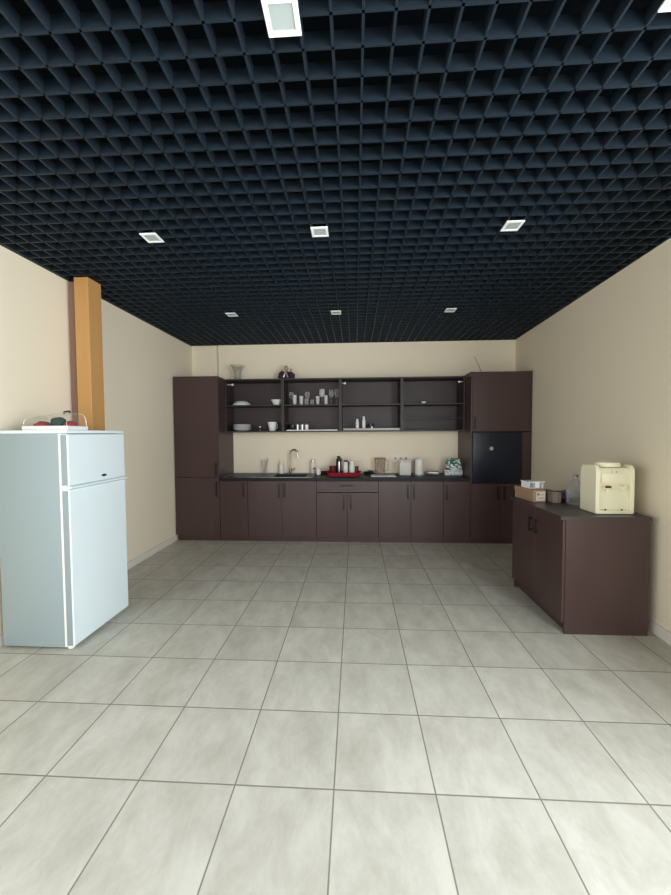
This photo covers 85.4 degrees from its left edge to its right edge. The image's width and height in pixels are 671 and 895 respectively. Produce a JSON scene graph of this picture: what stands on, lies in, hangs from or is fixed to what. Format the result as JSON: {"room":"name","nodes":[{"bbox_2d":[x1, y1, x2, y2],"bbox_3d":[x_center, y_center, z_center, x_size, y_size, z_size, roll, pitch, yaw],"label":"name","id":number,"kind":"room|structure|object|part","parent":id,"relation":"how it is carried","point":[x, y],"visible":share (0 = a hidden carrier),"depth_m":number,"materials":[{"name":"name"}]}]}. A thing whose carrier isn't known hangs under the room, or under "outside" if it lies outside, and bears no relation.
{"room":"office kitchen","nodes":[
{"label":"office kitchen","id":0,"kind":"room"},
{"bbox_2d":[22,426,87,429],"bbox_3d":[-1.923,-0.132,2.499,0.316,0.028,0.190,0,2,3],"label":"tray","id":1,"kind":"object","parent":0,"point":[23,427],"depth_m":2.41,"materials":[{"name":"white plastic"}]},
{"bbox_2d":[0,203,192,633],"bbox_3d":[-2.507,-0.126,-0.145,0.150,3.150,11.450,0,2,3],"label":"wall","id":2,"kind":"structure","parent":0,"point":[141,361],"depth_m":3.66,"materials":[{"name":"paint"}]},
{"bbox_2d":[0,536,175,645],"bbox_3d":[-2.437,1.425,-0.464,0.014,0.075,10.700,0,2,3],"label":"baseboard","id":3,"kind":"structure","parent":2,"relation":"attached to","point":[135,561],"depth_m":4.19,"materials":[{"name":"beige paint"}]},
{"bbox_2d":[0,539,670,894],"bbox_3d":[0.012,1.490,-0.243,5.280,0.100,11.800,0,2,3],"label":"floor","id":4,"kind":"structure","parent":0,"point":[256,717],"depth_m":1.70,"materials":[{"name":"tile"}]},
{"bbox_2d":[0,430,127,648],"bbox_3d":[-1.979,0.607,2.691,0.548,1.462,0.586,0,2,3],"label":"refrigerator","id":5,"kind":"object","parent":4,"relation":"on","point":[64,574],"visible":1,"depth_m":2.42,"materials":[{"name":"white metal"}]},
{"bbox_2d":[22,410,87,429],"bbox_3d":[-1.923,-0.186,2.497,0.316,0.136,0.190,0,2,3],"label":"dish rack","id":6,"kind":"object","parent":5,"relation":"on","point":[66,427],"visible":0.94,"depth_m":2.41,"materials":[{"name":"white plastic"}]},
{"bbox_2d":[33,421,49,425],"bbox_3d":[-2.007,-0.153,2.497,0.107,0.057,0.114,0,2,3],"label":"cloth bundle","id":7,"kind":"object","parent":6,"relation":"in","point":[40,423],"visible":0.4,"depth_m":2.46,"materials":[{"name":"red fabric"}]},
{"bbox_2d":[50,417,65,425],"bbox_3d":[-1.900,-0.167,2.490,0.104,0.084,0.103,0,2,3],"label":"cloth bundle","id":8,"kind":"object","parent":6,"relation":"in","point":[58,421],"visible":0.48,"depth_m":2.46,"materials":[{"name":"teal fabric"}]},
{"bbox_2d":[63,421,77,425],"bbox_3d":[-1.814,-0.154,2.488,0.060,0.058,0.100,0,2,3],"label":"cloth bundle","id":9,"kind":"object","parent":6,"relation":"in","point":[69,423],"visible":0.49,"depth_m":2.46,"materials":[{"name":"red fabric"}]},
{"bbox_3d":[-1.979,-0.113,2.663,0.496,0.022,0.586,0,2,3],"label":"panel","id":10,"kind":"part","parent":5,"relation":"part of","materials":[{"name":"white plastic"}]},
{"bbox_3d":[-1.751,0.072,2.658,0.049,0.341,0.580,0,2,3],"label":"door","id":11,"kind":"part","parent":5,"relation":"part of","materials":[{"name":"white metal"}]},
{"bbox_3d":[-1.747,0.791,2.686,0.049,1.048,0.580,0,2,3],"label":"door","id":12,"kind":"part","parent":5,"relation":"part of","materials":[{"name":"white metal"}]},
{"bbox_2d":[68,277,104,429],"bbox_3d":[-2.133,-0.042,3.120,0.218,2.727,0.156,0,2,3],"label":"boxed column","id":13,"kind":"structure","parent":4,"relation":"on","point":[84,294],"depth_m":3.04,"materials":[{"name":"orange wood"}]},
{"bbox_2d":[173,376,233,540],"bbox_3d":[-1.822,0.149,5.088,0.598,2.190,0.605,0,2,3],"label":"tall cabinet","id":14,"kind":"object","parent":4,"relation":"on","point":[204,453],"visible":0.99,"depth_m":4.82,"materials":[{"name":"laminate"}]},
{"bbox_3d":[-1.839,-0.271,4.809,0.595,1.329,0.018,0,2,3],"label":"door","id":15,"kind":"part","parent":14,"relation":"part of","materials":[{"name":"laminate"}]},
{"bbox_3d":[-1.833,0.785,4.849,0.595,0.774,0.018,0,2,3],"label":"door","id":16,"kind":"part","parent":14,"relation":"part of","materials":[{"name":"laminate"}]},
{"bbox_2d":[220,481,248,540],"bbox_3d":[-1.331,0.837,5.081,0.373,0.810,0.590,0,2,3],"label":"base cabinet","id":17,"kind":"object","parent":4,"relation":"on","point":[233,494],"visible":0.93,"depth_m":4.82,"materials":[{"name":"laminate"}]},
{"bbox_2d":[248,481,316,541],"bbox_3d":[-0.690,0.835,5.046,0.908,0.810,0.590,0,2,3],"label":"base cabinet","id":18,"kind":"object","parent":4,"relation":"on","point":[277,510],"visible":0.94,"depth_m":4.78,"materials":[{"name":"laminate"}]},
{"bbox_3d":[-0.930,0.806,4.801,0.451,0.727,0.018,0,2,3],"label":"door","id":19,"kind":"part","parent":18,"relation":"part of","materials":[{"name":"laminate"}]},
{"bbox_3d":[-0.477,0.804,4.777,0.451,0.727,0.018,0,2,3],"label":"door","id":20,"kind":"part","parent":18,"relation":"part of","materials":[{"name":"laminate"}]},
{"bbox_2d":[219,473,470,480],"bbox_3d":[0.107,0.406,5.004,3.258,0.038,0.595,0,2,3],"label":"countertop","id":21,"kind":"structure","parent":18,"relation":"on","point":[323,477],"depth_m":4.75,"materials":[{"name":"black stone"}]},
{"bbox_2d":[222,474,314,477],"bbox_3d":[-0.893,0.475,5.018,1.202,0.185,0.452,0,2,3],"label":"sink","id":22,"kind":"object","parent":21,"relation":"in","point":[231,475],"visible":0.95,"depth_m":5.02,"materials":[{"name":"black"}]},
{"bbox_3d":[-0.617,0.476,5.018,0.452,0.180,0.322,0,2,3],"label":"bowl","id":23,"kind":"part","parent":22,"relation":"part of","materials":[{"name":"black"}]},
{"bbox_2d":[279,462,283,473],"bbox_3d":[-0.789,0.279,5.280,0.068,0.204,0.068,0,2,3],"label":"soap bottle","id":24,"kind":"object","parent":21,"relation":"on","point":[281,466],"visible":1,"depth_m":5.25,"materials":[{"name":"white plastic"}]},
{"bbox_2d":[289,449,298,473],"bbox_3d":[-0.602,0.200,5.245,0.151,0.360,0.057,0,2,3],"label":"tap","id":25,"kind":"object","parent":21,"relation":"on","point":[290,468],"visible":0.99,"depth_m":5.24,"materials":[{"name":"silver metal"}]},
{"bbox_3d":[-0.595,0.161,5.235,0.137,0.281,0.022,0,2,13],"label":"spout","id":26,"kind":"part","parent":25,"relation":"part of","materials":[{"name":"silver metal"}]},
{"bbox_2d":[311,459,314,473],"bbox_3d":[-0.327,0.276,5.255,0.064,0.205,0.064,0,2,3],"label":"soap bottle","id":27,"kind":"object","parent":21,"relation":"on","point":[312,460],"visible":0.97,"depth_m":5.23,"materials":[{"name":"white plastic"}]},
{"bbox_2d":[316,468,320,474],"bbox_3d":[-0.241,0.341,5.128,0.080,0.085,0.080,0,2,3],"label":"plastic cup","id":28,"kind":"object","parent":21,"relation":"on","point":[318,470],"visible":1,"depth_m":5.10,"materials":[{"name":"white plastic"}]},
{"bbox_2d":[326,470,361,476],"bbox_3d":[0.115,0.352,5.009,0.488,0.068,0.296,0,2,3],"label":"tray","id":29,"kind":"object","parent":21,"relation":"on","point":[341,474],"visible":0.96,"depth_m":4.87,"materials":[{"name":"red plastic"}]},
{"bbox_2d":[329,466,335,472],"bbox_3d":[-0.037,0.318,5.046,0.104,0.125,0.104,0,2,3],"label":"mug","id":30,"kind":"object","parent":29,"relation":"in","point":[332,468],"visible":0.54,"depth_m":5.01,"materials":[{"name":"red ceramic"}]},
{"bbox_2d":[336,456,342,472],"bbox_3d":[0.047,0.248,5.068,0.080,0.262,0.080,-2,3,-42],"label":"flask","id":31,"kind":"object","parent":29,"relation":"in","point":[338,460],"visible":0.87,"depth_m":5.04,"materials":[{"name":"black metal"}]},
{"bbox_2d":[343,460,349,472],"bbox_3d":[0.147,0.277,5.060,0.083,0.205,0.068,1,3,35],"label":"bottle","id":32,"kind":"object","parent":29,"relation":"in","point":[346,463],"visible":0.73,"depth_m":5.04,"materials":[{"name":"white plastic"}]},
{"bbox_2d":[349,461,354,472],"bbox_3d":[0.230,0.282,5.050,0.083,0.195,0.083,0,2,3],"label":"storage jar","id":33,"kind":"object","parent":29,"relation":"in","point":[351,465],"visible":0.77,"depth_m":5.01,"materials":[{"name":"white ceramic"}]},
{"bbox_2d":[374,458,388,474],"bbox_3d":[0.634,0.264,5.131,0.168,0.228,0.182,-2,3,-32],"label":"glass jug","id":34,"kind":"object","parent":21,"relation":"on","point":[374,458],"visible":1,"depth_m":5.11,"materials":[{"name":"beige"}]},
{"bbox_2d":[371,475,395,476],"bbox_3d":[0.643,0.382,4.901,0.330,0.011,0.180,0,2,3],"label":"metal tray","id":35,"kind":"object","parent":21,"relation":"on","point":[371,475],"visible":1,"depth_m":4.82,"materials":[{"name":"silver metal"}]},
{"bbox_2d":[398,460,410,474],"bbox_3d":[0.960,0.276,5.030,0.164,0.208,0.128,0,2,3],"label":"canister","id":36,"kind":"object","parent":21,"relation":"on","point":[404,465],"visible":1,"depth_m":4.97,"materials":[{"name":"white"}]},
{"bbox_2d":[414,457,424,475],"bbox_3d":[1.154,0.258,5.009,0.150,0.245,0.150,0,2,3],"label":"paper towel roll","id":37,"kind":"object","parent":21,"relation":"on","point":[419,463],"visible":0.99,"depth_m":4.96,"materials":[{"name":"white paper"}]},
{"bbox_2d":[428,471,438,474],"bbox_3d":[1.341,0.346,4.975,0.135,0.066,0.066,1,2,23],"label":"cup","id":38,"kind":"object","parent":21,"relation":"on","point":[429,472],"visible":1,"depth_m":4.96,"materials":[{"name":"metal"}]},
{"bbox_2d":[444,458,462,475],"bbox_3d":[1.609,0.262,4.953,0.249,0.236,0.143,0,2,3],"label":"bag","id":39,"kind":"object","parent":21,"relation":"on","point":[453,467],"visible":1,"depth_m":4.91,"materials":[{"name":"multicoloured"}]},
{"bbox_3d":[1.605,0.224,4.954,0.219,0.161,0.115,0,2,3],"label":"printed panel","id":40,"kind":"part","parent":39,"relation":"part of","materials":[{"name":"green paper"}]},
{"bbox_3d":[1.609,0.332,4.955,0.249,0.096,0.143,0,2,3],"label":"pale panel","id":41,"kind":"part","parent":39,"relation":"part of","materials":[{"name":"white paper"}]},
{"bbox_2d":[316,481,377,541],"bbox_3d":[0.169,0.832,4.999,0.808,0.810,0.590,0,2,3],"label":"base cabinet","id":42,"kind":"object","parent":4,"relation":"on","point":[347,511],"visible":0.98,"depth_m":4.74,"materials":[{"name":"laminate"}]},
{"bbox_3d":[-0.046,0.877,4.756,0.401,0.577,0.018,0,2,3],"label":"door","id":43,"kind":"part","parent":42,"relation":"part of","materials":[{"name":"laminate"}]},
{"bbox_3d":[0.153,0.509,4.731,0.805,0.142,0.018,0,2,3],"label":"drawer","id":44,"kind":"part","parent":42,"relation":"part of","materials":[{"name":"laminate"}]},
{"bbox_3d":[0.357,0.876,4.734,0.401,0.577,0.018,0,2,3],"label":"door","id":45,"kind":"part","parent":42,"relation":"part of","materials":[{"name":"laminate"}]},
{"bbox_2d":[378,481,442,542],"bbox_3d":[0.988,0.829,4.955,0.828,0.810,0.590,0,2,3],"label":"base cabinet","id":46,"kind":"object","parent":4,"relation":"on","point":[408,511],"visible":0.94,"depth_m":4.69,"materials":[{"name":"laminate"}]},
{"bbox_3d":[0.767,0.800,4.709,0.411,0.727,0.018,0,2,3],"label":"door","id":47,"kind":"part","parent":46,"relation":"part of","materials":[{"name":"laminate"}]},
{"bbox_3d":[1.181,0.798,4.687,0.411,0.727,0.018,0,2,3],"label":"door","id":48,"kind":"part","parent":46,"relation":"part of","materials":[{"name":"laminate"}]},
{"bbox_2d":[443,481,469,542],"bbox_3d":[1.569,0.827,4.923,0.331,0.810,0.590,0,2,3],"label":"base cabinet","id":49,"kind":"object","parent":4,"relation":"on","point":[456,494],"visible":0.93,"depth_m":4.66,"materials":[{"name":"laminate"}]},
{"bbox_2d":[458,371,531,543],"bbox_3d":[2.108,0.130,4.875,0.750,2.200,0.605,0,2,3],"label":"tall cabinet","id":50,"kind":"object","parent":4,"relation":"on","point":[498,401],"visible":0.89,"depth_m":4.60,"materials":[{"name":"laminate"}]},
{"bbox_3d":[1.920,0.808,4.647,0.353,0.702,0.018,0,2,3],"label":"door","id":51,"kind":"part","parent":50,"relation":"part of","materials":[{"name":"laminate"}]},
{"bbox_2d":[472,432,521,482],"bbox_3d":[2.054,0.119,4.835,0.600,0.645,0.538,0,2,3],"label":"oven","id":52,"kind":"object","parent":50,"relation":"in","point":[496,456],"visible":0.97,"depth_m":4.58,"materials":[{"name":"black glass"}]},
{"bbox_3d":[2.090,-0.581,4.584,0.709,0.750,0.018,0,2,3],"label":"door","id":53,"kind":"part","parent":50,"relation":"part of","materials":[{"name":"laminate"}]},
{"bbox_3d":[2.275,0.807,4.628,0.353,0.702,0.018,0,2,3],"label":"door","id":54,"kind":"part","parent":50,"relation":"part of","materials":[{"name":"laminate"}]},
{"bbox_2d":[510,496,652,635],"bbox_3d":[1.898,0.885,2.947,0.618,0.842,0.831,0,2,3],"label":"base cabinet","id":55,"kind":"object","parent":4,"relation":"on","point":[587,571],"visible":0.99,"depth_m":2.55,"materials":[{"name":"laminate"}]},
{"bbox_3d":[1.639,0.852,3.164,0.018,0.730,0.412,0,2,3],"label":"door","id":56,"kind":"part","parent":55,"relation":"part of","materials":[{"name":"laminate"}]},
{"bbox_3d":[1.605,0.626,2.994,0.030,0.120,0.012,0,2,3],"label":"handle","id":57,"kind":"part","parent":55,"relation":"part of","materials":[{"name":"black metal"}]},
{"bbox_2d":[515,485,545,501],"bbox_3d":[1.706,0.403,3.191,0.118,0.105,0.266,-1,2,-6],"label":"cardboard box","id":58,"kind":"object","parent":55,"relation":"on","point":[530,494],"visible":0.91,"depth_m":3.09,"materials":[{"name":"brown cardboard"}]},
{"bbox_2d":[521,480,544,487],"bbox_3d":[1.726,0.321,3.182,0.147,0.058,0.120,-1,2,-5],"label":"carton","id":59,"kind":"object","parent":58,"relation":"on","point":[524,483],"visible":1,"depth_m":3.17,"materials":[{"name":"white cardboard"}]},
{"bbox_3d":[1.726,0.295,3.180,0.147,0.005,0.120,-1,2,-5],"label":"carton lid","id":60,"kind":"part","parent":59,"relation":"part of","materials":[{"name":"white plastic"}]},
{"bbox_3d":[1.600,0.629,2.904,0.030,0.120,0.012,0,2,3],"label":"handle","id":61,"kind":"part","parent":55,"relation":"part of","materials":[{"name":"black metal"}]},
{"bbox_3d":[1.617,0.868,2.757,0.018,0.730,0.397,0,2,3],"label":"door","id":62,"kind":"part","parent":55,"relation":"part of","materials":[{"name":"laminate"}]},
{"bbox_2d":[545,489,560,502],"bbox_3d":[1.841,0.413,3.114,0.074,0.090,0.193,0,2,-1],"label":"basket","id":63,"kind":"object","parent":55,"relation":"on","point":[552,496],"visible":0.72,"depth_m":3.02,"materials":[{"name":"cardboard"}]},
{"bbox_2d":[558,490,573,500],"bbox_3d":[1.975,0.412,3.157,0.158,0.086,0.157,1,3,39],"label":"plastic bag","id":64,"kind":"object","parent":55,"relation":"on","point":[566,495],"visible":0.72,"depth_m":3.10,"materials":[{"name":"plastic"}]},
{"bbox_2d":[580,461,634,513],"bbox_3d":[1.994,0.289,2.665,0.264,0.370,0.208,0,2,3],"label":"water dispenser","id":65,"kind":"object","parent":55,"relation":"on","point":[606,487],"visible":1,"depth_m":2.61,"materials":[{"name":"beige plastic"}]},
{"bbox_3d":[1.877,0.296,2.681,0.028,0.349,0.190,0,2,3],"label":"panel","id":66,"kind":"part","parent":65,"relation":"part of","materials":[{"name":"beige plastic"}]},
{"bbox_2d":[603,485,611,491],"bbox_3d":[1.933,0.291,2.591,0.038,0.044,0.052,0,2,3],"label":"tap","id":67,"kind":"object","parent":65,"relation":"on","point":[606,488],"depth_m":2.58,"materials":[{"name":"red plastic"}]},
{"bbox_3d":[1.982,0.215,2.591,0.160,0.060,0.008,0,2,3],"label":"label panel","id":68,"kind":"part","parent":65,"relation":"part of","materials":[{"name":"beige plastic"}]},
{"bbox_3d":[1.995,0.304,2.676,0.210,0.332,0.168,0,2,3],"label":"panel","id":69,"kind":"part","parent":65,"relation":"part of","materials":[{"name":"beige plastic"}]},
{"bbox_2d":[618,485,626,491],"bbox_3d":[2.042,0.291,2.585,0.028,0.044,0.052,0,2,3],"label":"tap","id":70,"kind":"object","parent":65,"relation":"on","point":[621,488],"depth_m":2.58,"materials":[{"name":"beige plastic"}]},
{"bbox_3d":[2.113,0.295,2.668,0.028,0.349,0.190,0,2,3],"label":"panel","id":71,"kind":"part","parent":65,"relation":"part of","materials":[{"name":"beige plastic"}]},
{"bbox_2d":[0,0,670,345],"bbox_3d":[-0.005,-1.547,-0.361,5.280,0.520,11.800,0,2,3],"label":"ceiling","id":72,"kind":"structure","parent":0,"point":[413,131],"depth_m":1.81,"materials":[{"name":"black metal"}]},
{"bbox_2d":[139,233,163,242],"bbox_3d":[-1.210,-1.382,2.395,0.108,0.008,0.108,0,2,3],"label":"recessed light","id":73,"kind":"object","parent":72,"relation":"in","point":[149,237],"visible":1,"depth_m":2.39,"materials":[{"name":"grey metal"}]},
{"bbox_2d":[144,235,159,240],"bbox_3d":[-1.210,-1.383,2.395,0.076,0.004,0.076,0,2,3],"label":"diffuser","id":74,"kind":"object","parent":73,"relation":"attached to","point":[147,237],"depth_m":2.39,"materials":[{"name":"grey plastic"}]},
{"bbox_2d":[225,313,237,316],"bbox_3d":[-1.126,-1.442,3.944,0.108,0.008,0.108,0,2,3],"label":"recessed light","id":75,"kind":"object","parent":72,"relation":"in","point":[227,314],"visible":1,"depth_m":3.94,"materials":[{"name":"grey"}]},
{"bbox_2d":[261,0,301,37],"bbox_3d":[-0.166,-1.339,1.129,0.108,0.008,0.108,0,2,3],"label":"recessed light","id":76,"kind":"object","parent":72,"relation":"in","point":[282,18],"visible":1,"depth_m":1.13,"materials":[{"name":"white"}]},
{"bbox_2d":[267,3,295,30],"bbox_3d":[-0.166,-1.340,1.129,0.076,0.004,0.076,0,2,3],"label":"diffuser","id":77,"kind":"object","parent":76,"relation":"attached to","point":[280,16],"depth_m":1.13,"materials":[{"name":"grey plastic"}]},
{"bbox_2d":[310,226,328,236],"bbox_3d":[-0.101,-1.386,2.335,0.108,0.008,0.108,0,2,3],"label":"recessed light","id":78,"kind":"object","parent":72,"relation":"in","point":[322,231],"visible":1,"depth_m":2.33,"materials":[{"name":"grey"}]},
{"bbox_2d":[313,229,325,234],"bbox_3d":[-0.101,-1.387,2.335,0.076,0.004,0.076,0,2,3],"label":"diffuser","id":79,"kind":"object","parent":78,"relation":"attached to","point":[315,231],"depth_m":2.33,"materials":[{"name":"grey plastic"}]},
{"bbox_2d":[331,311,340,314],"bbox_3d":[0.006,-1.446,3.897,0.108,0.008,0.108,0,2,3],"label":"recessed light","id":80,"kind":"object","parent":72,"relation":"in","point":[332,312],"visible":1,"depth_m":3.90,"materials":[{"name":"grey"}]},
{"bbox_2d":[444,308,456,311],"bbox_3d":[1.215,-1.451,3.841,0.108,0.008,0.108,0,2,3],"label":"recessed light","id":81,"kind":"object","parent":72,"relation":"in","point":[447,309],"visible":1,"depth_m":3.84,"materials":[{"name":"grey"}]},
{"bbox_2d":[500,220,524,231],"bbox_3d":[1.110,-1.390,2.279,0.108,0.008,0.108,0,2,3],"label":"recessed light","id":82,"kind":"object","parent":72,"relation":"in","point":[513,225],"visible":1,"depth_m":2.27,"materials":[{"name":"grey metal"}]},
{"bbox_2d":[504,223,519,229],"bbox_3d":[1.110,-1.392,2.279,0.076,0.004,0.076,0,2,3],"label":"diffuser","id":83,"kind":"object","parent":82,"relation":"attached to","point":[507,226],"depth_m":2.28,"materials":[{"name":"grey plastic"}]},
{"bbox_2d":[658,0,670,11],"bbox_3d":[1.044,-1.343,1.064,0.108,0.008,0.108,0,2,3],"label":"recessed light","id":84,"kind":"object","parent":72,"relation":"in","point":[666,5],"visible":1,"depth_m":1.11,"materials":[{"name":"grey plastic"}]},
{"bbox_2d":[192,340,515,471],"bbox_3d":[0.304,-0.353,5.342,4.870,3.150,0.150,0,2,3],"label":"wall","id":85,"kind":"structure","parent":0,"point":[252,450],"depth_m":5.26,"materials":[{"name":"paint"}]},
{"bbox_2d":[225,378,282,432],"bbox_3d":[-1.116,-0.582,5.166,0.803,0.733,0.333,0,2,3],"label":"upper cabinet","id":86,"kind":"object","parent":85,"relation":"attached to","point":[259,393],"visible":0.91,"depth_m":5.32,"materials":[{"name":"black wood"}]},
{"bbox_2d":[232,401,250,404],"bbox_3d":[-1.330,-0.623,5.149,0.270,0.062,0.270,0,2,3],"label":"serving dish","id":87,"kind":"object","parent":86,"relation":"on","point":[236,402],"visible":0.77,"depth_m":5.06,"materials":[{"name":"white ceramic"}]},
{"bbox_2d":[234,429,251,430],"bbox_3d":[-1.327,-0.244,5.174,0.264,0.023,0.264,0,2,3],"label":"dinner plate","id":88,"kind":"object","parent":86,"relation":"in","point":[234,429],"visible":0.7,"depth_m":5.08,"materials":[{"name":"white ceramic"}]},
{"bbox_2d":[227,405,280,407],"bbox_3d":[-1.116,-0.586,5.172,0.767,0.016,0.306,0,2,3],"label":"shelf","id":89,"kind":"object","parent":86,"relation":"attached to","point":[228,406],"depth_m":5.09,"materials":[{"name":"black wood"}]},
{"bbox_2d":[268,422,277,430],"bbox_3d":[-0.889,-0.296,5.125,0.132,0.125,0.147,0,2,3],"label":"mug","id":90,"kind":"object","parent":86,"relation":"in","point":[272,425],"visible":1,"depth_m":5.07,"materials":[{"name":"white ceramic"}]},
{"bbox_2d":[271,399,280,404],"bbox_3d":[-0.826,-0.632,5.121,0.180,0.076,0.180,0,2,3],"label":"serving bowl","id":91,"kind":"object","parent":86,"relation":"on","point":[274,401],"visible":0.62,"depth_m":5.06,"materials":[{"name":"white ceramic"}]},
{"bbox_2d":[282,378,340,431],"bbox_3d":[-0.320,-0.585,5.122,0.788,0.733,0.333,0,2,3],"label":"upper cabinet","id":92,"kind":"object","parent":85,"relation":"attached to","point":[320,417],"visible":0.98,"depth_m":5.27,"materials":[{"name":"black wood"}]},
{"bbox_2d":[278,366,294,378],"bbox_3d":[-0.693,-1.046,5.108,0.248,0.210,0.112,0,2,3],"label":"figurine","id":93,"kind":"object","parent":92,"relation":"on","point":[282,374],"visible":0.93,"depth_m":5.09,"materials":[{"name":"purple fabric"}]},
{"bbox_2d":[288,423,295,429],"bbox_3d":[-0.608,-0.297,5.153,0.124,0.092,0.124,0,2,3],"label":"saucepan","id":94,"kind":"object","parent":92,"relation":"on","point":[292,426],"visible":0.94,"depth_m":5.10,"materials":[{"name":"black metal"}]},
{"bbox_2d":[284,404,338,406],"bbox_3d":[-0.320,-0.589,5.129,0.752,0.016,0.306,0,2,3],"label":"shelf","id":95,"kind":"object","parent":92,"relation":"attached to","point":[285,405],"depth_m":4.99,"materials":[{"name":"black wood"}]},
{"bbox_2d":[287,430,338,430],"bbox_3d":[-0.314,-0.243,5.115,0.702,0.014,0.268,0,2,3],"label":"drip tray","id":96,"kind":"object","parent":92,"relation":"on","point":[287,430],"depth_m":4.98,"materials":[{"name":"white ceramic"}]},
{"bbox_3d":[-0.326,-0.328,4.996,0.752,0.006,0.006,0,2,3],"label":"rack rail","id":97,"kind":"part","parent":92,"relation":"part of","materials":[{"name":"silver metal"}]},
{"bbox_2d":[234,472,443,472],"bbox_3d":[0.124,0.363,5.298,3.250,0.020,0.013,0,2,3],"label":"trim","id":98,"kind":"structure","parent":85,"relation":"attached to","point":[234,472],"depth_m":5.33,"materials":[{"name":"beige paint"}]},
{"bbox_2d":[340,377,401,431],"bbox_3d":[0.489,-0.588,5.079,0.828,0.733,0.333,0,2,3],"label":"upper cabinet","id":99,"kind":"object","parent":85,"relation":"attached to","point":[378,399],"visible":1,"depth_m":5.23,"materials":[{"name":"brown laminate"}]},
{"bbox_2d":[362,416,365,427],"bbox_3d":[0.392,-0.337,5.037,0.048,0.185,0.048,0,2,3],"label":"shaker bottle","id":100,"kind":"object","parent":99,"relation":"on","point":[363,419],"visible":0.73,"depth_m":5.02,"materials":[{"name":"white ceramic"}]},
{"bbox_2d":[342,404,399,406],"bbox_3d":[0.489,-0.591,5.085,0.792,0.016,0.306,0,2,3],"label":"shelf","id":101,"kind":"object","parent":99,"relation":"attached to","point":[343,405],"depth_m":5.02,"materials":[{"name":"black wood"}]},
{"bbox_2d":[343,428,399,429],"bbox_3d":[0.495,-0.254,5.070,0.762,0.030,0.270,0,2,3],"label":"drip tray","id":102,"kind":"object","parent":99,"relation":"on","point":[343,428],"depth_m":4.93,"materials":[{"name":"grey metal"}]},
{"bbox_2d":[392,456,408,460],"bbox_3d":[0.937,0.158,5.245,0.229,0.058,0.014,0,2,3],"label":"wall socket","id":103,"kind":"object","parent":85,"relation":"attached to","point":[394,458],"visible":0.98,"depth_m":5.24,"materials":[{"name":"beige plastic"}]},
{"bbox_2d":[401,376,464,431],"bbox_3d":[1.319,-0.591,5.033,0.831,0.733,0.333,0,2,3],"label":"upper cabinet","id":104,"kind":"object","parent":85,"relation":"attached to","point":[443,409],"visible":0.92,"depth_m":5.18,"materials":[{"name":"brown laminate"}]},
{"bbox_2d":[403,418,459,418],"bbox_3d":[1.321,-0.403,5.050,0.795,0.007,0.301,0,2,3],"label":"glass shelf","id":105,"kind":"object","parent":104,"relation":"attached to","point":[403,418],"depth_m":4.97,"materials":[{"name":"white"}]},
{"bbox_2d":[403,403,462,405],"bbox_3d":[1.320,-0.594,5.040,0.795,0.016,0.306,0,2,3],"label":"shelf","id":106,"kind":"object","parent":104,"relation":"attached to","point":[404,404],"depth_m":4.91,"materials":[{"name":"black wood"}]},
{"bbox_2d":[515,189,670,631],"bbox_3d":[2.058,-0.141,-0.393,0.200,3.150,11.474,0,2,6],"label":"wall","id":107,"kind":"structure","parent":0,"point":[600,366],"depth_m":3.01,"materials":[{"name":"paint"}]},
{"bbox_2d":[648,617,670,645],"bbox_3d":[1.915,1.409,-0.750,0.014,0.080,10.614,0,2,6],"label":"baseboard","id":108,"kind":"structure","parent":107,"relation":"attached to","point":[665,635],"depth_m":2.52,"materials":[{"name":"beige paint"}]}
]}

